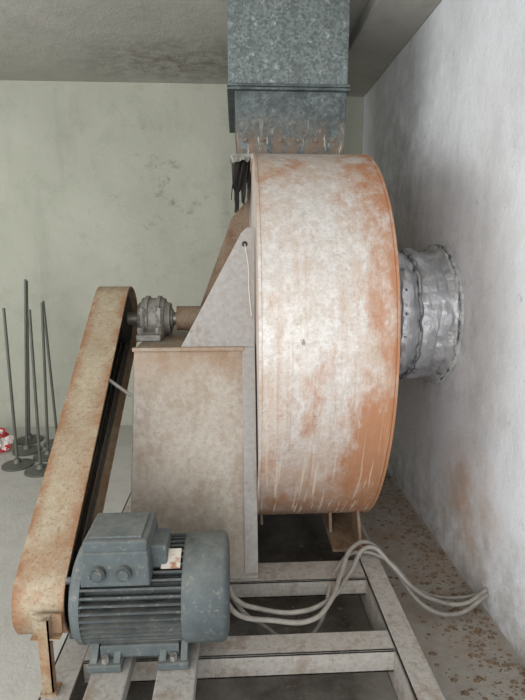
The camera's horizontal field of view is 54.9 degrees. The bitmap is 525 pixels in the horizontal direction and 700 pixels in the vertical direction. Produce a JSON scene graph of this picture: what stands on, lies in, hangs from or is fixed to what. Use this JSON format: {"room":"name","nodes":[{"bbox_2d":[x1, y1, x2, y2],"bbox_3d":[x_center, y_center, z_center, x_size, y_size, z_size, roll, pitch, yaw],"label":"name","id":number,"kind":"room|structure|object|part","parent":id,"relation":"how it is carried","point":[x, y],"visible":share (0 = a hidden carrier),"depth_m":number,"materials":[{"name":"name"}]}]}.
{"room":"plant room","nodes":[
{"label":"plant room","id":0,"kind":"room"},
{"bbox_2d":[0,80,363,426],"bbox_3d":[-1.318,-0.690,4.055,4.490,2.664,0.150,-1,11,-3],"label":"wall","id":1,"kind":"structure","parent":0,"point":[102,183],"depth_m":3.91,"materials":[{"name":"paint"}]},
{"bbox_2d":[0,0,368,83],"bbox_3d":[-1.156,-1.479,0.707,4.490,0.120,6.450,-1,11,-3],"label":"ceiling","id":2,"kind":"structure","parent":0,"point":[134,41],"depth_m":3.01,"materials":[{"name":"paint"}]},
{"bbox_2d":[227,0,349,212],"bbox_3d":[0.103,-1.260,2.820,0.585,1.089,0.881,-1,11,-3],"label":"duct","id":3,"kind":"object","parent":2,"relation":"attached to","point":[288,89],"visible":0.96,"depth_m":2.39,"materials":[{"name":"grey metal"}]},
{"bbox_2d":[347,0,441,96],"bbox_3d":[0.785,-1.388,0.749,0.310,0.074,6.300,-1,11,-3],"label":"ceiling beam","id":4,"kind":"structure","parent":2,"relation":"attached to","point":[384,27],"depth_m":2.79,"materials":[{"name":"grey concrete"}]},
{"bbox_2d":[0,425,524,699],"bbox_3d":[-1.156,1.257,1.219,4.490,0.120,6.450,-1,11,-3],"label":"floor","id":5,"kind":"structure","parent":0,"point":[20,671],"depth_m":2.00,"materials":[{"name":"concrete"}]},
{"bbox_2d":[0,428,13,452],"bbox_3d":[-1.953,0.643,3.656,0.292,0.191,0.170,-1,11,-3],"label":"plastic bag","id":6,"kind":"object","parent":5,"relation":"on","point":[6,440],"visible":0.99,"depth_m":3.64,"materials":[{"name":"plastic"}]},
{"bbox_2d":[1,308,33,471],"bbox_3d":[-1.658,0.258,3.323,0.200,1.070,0.200,-1,11,-3],"label":"pole stand","id":7,"kind":"object","parent":5,"relation":"on","point":[18,464],"visible":0.99,"depth_m":3.35,"materials":[{"name":"grey metal"}]},
{"bbox_3d":[-1.656,0.238,3.320,0.024,1.030,0.020,-1,11,-3],"label":"rod","id":8,"kind":"part","parent":7,"relation":"part of","materials":[{"name":"metal"}]},
{"bbox_2d":[12,279,41,456],"bbox_3d":[-1.711,0.127,3.561,0.200,1.241,0.200,-1,11,-3],"label":"pole stand","id":9,"kind":"object","parent":5,"relation":"on","point":[27,449],"visible":0.9,"depth_m":3.59,"materials":[{"name":"grey metal"}]},
{"bbox_3d":[-1.667,0.107,3.559,0.109,1.201,0.020,-1,11,-3],"label":"rod","id":10,"kind":"part","parent":9,"relation":"part of","materials":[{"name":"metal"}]},
{"bbox_2d":[17,281,43,444],"bbox_3d":[-1.792,0.097,3.775,0.200,1.221,0.200,-1,11,-3],"label":"pole stand","id":11,"kind":"object","parent":5,"relation":"on","point":[32,439],"visible":0.66,"depth_m":3.81,"materials":[{"name":"grey metal"}]},
{"bbox_3d":[-1.753,0.077,3.773,0.099,1.181,0.020,-1,11,-3],"label":"rod","id":12,"kind":"part","parent":11,"relation":"part of","materials":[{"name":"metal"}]},
{"bbox_2d":[24,309,46,477],"bbox_3d":[-1.463,0.275,3.235,0.200,1.070,0.200,-1,11,-3],"label":"pole stand","id":13,"kind":"object","parent":5,"relation":"on","point":[36,471],"visible":0.81,"depth_m":3.25,"materials":[{"name":"grey metal"}]},
{"bbox_3d":[-1.456,0.255,3.231,0.034,1.030,0.020,-1,11,-3],"label":"rod","id":14,"kind":"part","parent":13,"relation":"part of","materials":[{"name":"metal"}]},
{"bbox_2d":[33,303,50,461],"bbox_3d":[-1.516,0.219,3.476,0.200,1.090,0.200,-1,11,-3],"label":"pole stand","id":15,"kind":"object","parent":5,"relation":"on","point":[45,454],"visible":0.7,"depth_m":3.48,"materials":[{"name":"grey metal"}]},
{"bbox_3d":[-1.496,0.200,3.473,0.059,1.051,0.020,-1,11,-3],"label":"rod","id":16,"kind":"part","parent":15,"relation":"part of","materials":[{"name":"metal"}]},
{"bbox_2d":[42,301,57,448],"bbox_3d":[-1.549,0.178,3.721,0.200,1.080,0.200,-1,11,-3],"label":"pole stand","id":17,"kind":"object","parent":5,"relation":"on","point":[51,441],"visible":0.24,"depth_m":3.72,"materials":[{"name":"grey metal"}]},
{"bbox_2d":[38,492,444,699],"bbox_3d":[-0.100,0.887,2.224,1.128,0.238,2.550,-1,11,-3],"label":"base frame","id":18,"kind":"object","parent":5,"relation":"on","point":[392,646],"visible":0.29,"depth_m":1.58,"materials":[{"name":"paint"}]},
{"bbox_2d":[11,286,137,696],"bbox_3d":[-0.627,0.320,1.966,0.220,1.067,1.337,-1,11,-3],"label":"guard","id":19,"kind":"object","parent":18,"relation":"on","point":[74,487],"visible":0.93,"depth_m":1.74,"materials":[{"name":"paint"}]},
{"bbox_3d":[-0.571,0.146,2.004,0.104,0.095,0.014,-4,11,-21],"label":"stay rod","id":20,"kind":"part","parent":19,"relation":"part of","materials":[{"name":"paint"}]},
{"bbox_3d":[-0.621,0.891,2.197,0.085,0.140,2.550,-1,11,-3],"label":"rail","id":21,"kind":"part","parent":18,"relation":"part of","materials":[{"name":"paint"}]},
{"bbox_2d":[65,512,229,672],"bbox_3d":[-0.387,0.690,1.544,0.570,0.396,0.314,-1,11,-3],"label":"motor","id":22,"kind":"object","parent":18,"relation":"on","point":[137,587],"visible":1,"depth_m":1.43,"materials":[{"name":"paint"}]},
{"bbox_3d":[-0.410,0.526,1.465,0.176,0.033,0.166,-1,11,-3],"label":"terminal box lid","id":23,"kind":"part","parent":22,"relation":"part of","materials":[{"name":"grey paint"}]},
{"bbox_3d":[-0.410,0.507,1.462,0.144,0.007,0.134,-1,11,-3],"label":"terminal box lid plate","id":24,"kind":"part","parent":22,"relation":"part of","materials":[{"name":"grey paint"}]},
{"bbox_3d":[-0.264,0.603,1.460,0.054,0.031,0.054,-1,11,-3],"label":"rating plate","id":25,"kind":"part","parent":22,"relation":"part of","materials":[{"name":"white metal"}]},
{"bbox_2d":[131,325,258,578],"bbox_3d":[-0.310,0.338,2.481,0.525,0.842,1.319,-1,11,-3],"label":"pedestal","id":26,"kind":"object","parent":18,"relation":"on","point":[194,457],"visible":0.79,"depth_m":2.02,"materials":[{"name":"paint"}]},
{"bbox_2d":[127,296,201,341],"bbox_3d":[-0.399,-0.152,2.416,0.650,0.216,0.400,-1,11,-3],"label":"housing","id":27,"kind":"object","parent":26,"relation":"on","point":[154,318],"visible":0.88,"depth_m":2.34,"materials":[{"name":"metal"}]},
{"bbox_3d":[-0.050,0.427,2.014,0.052,0.840,0.301,-1,11,-3],"label":"edge plate","id":28,"kind":"part","parent":26,"relation":"part of","materials":[{"name":"paint"}]},
{"bbox_2d":[181,153,400,551],"bbox_3d":[0.042,-0.091,2.576,0.824,1.660,1.758,-1,11,-3],"label":"fan","id":29,"kind":"object","parent":18,"relation":"on","point":[305,275],"visible":0.85,"depth_m":1.78,"materials":[{"name":"white metal"}]},
{"bbox_3d":[0.184,-0.093,2.583,0.470,1.655,1.753,-1,11,-3],"label":"scroll casing","id":30,"kind":"part","parent":29,"relation":"part of","materials":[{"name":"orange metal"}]},
{"bbox_3d":[0.422,0.881,2.250,0.083,0.140,2.550,-1,11,-3],"label":"rail","id":31,"kind":"part","parent":18,"relation":"part of","materials":[{"name":"metal"}]},
{"bbox_2d":[230,550,478,634],"bbox_3d":[0.362,0.910,1.964,1.053,0.279,0.222,-3,11,-16],"label":"electrical cable","id":32,"kind":"object","parent":5,"relation":"on","point":[339,564],"visible":0.56,"depth_m":1.99,"materials":[{"name":"grey rubber"}]},
{"bbox_2d":[230,545,487,615],"bbox_3d":[0.357,0.863,1.905,1.077,0.325,0.212,-4,11,-19],"label":"electrical cable","id":33,"kind":"object","parent":5,"relation":"on","point":[479,594],"visible":0.97,"depth_m":1.95,"materials":[{"name":"grey rubber"}]},
{"bbox_2d":[230,540,488,625],"bbox_3d":[0.344,0.887,1.902,1.087,0.313,0.279,-4,11,-22],"label":"electrical cable","id":34,"kind":"object","parent":5,"relation":"on","point":[352,547],"visible":0.85,"depth_m":1.86,"materials":[{"name":"grey rubber"}]},
{"bbox_2d":[229,473,524,699],"bbox_3d":[0.190,0.992,2.285,1.402,0.010,2.322,-1,11,-3],"label":"debris","id":35,"kind":"object","parent":5,"relation":"on","point":[477,630],"visible":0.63,"depth_m":2.03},
{"bbox_2d":[362,0,524,663],"bbox_3d":[1.015,-0.118,0.999,0.150,2.664,6.300,-1,11,-3],"label":"wall","id":36,"kind":"structure","parent":0,"point":[444,123],"depth_m":2.14,"materials":[{"name":"paint"}]},
{"bbox_2d":[398,244,464,384],"bbox_3d":[0.656,-0.172,2.525,0.417,0.700,0.697,-1,11,-3],"label":"pipe","id":37,"kind":"object","parent":36,"relation":"attached to","point":[432,299],"visible":0.48,"depth_m":2.24,"materials":[{"name":"aluminium foil"}]}
]}

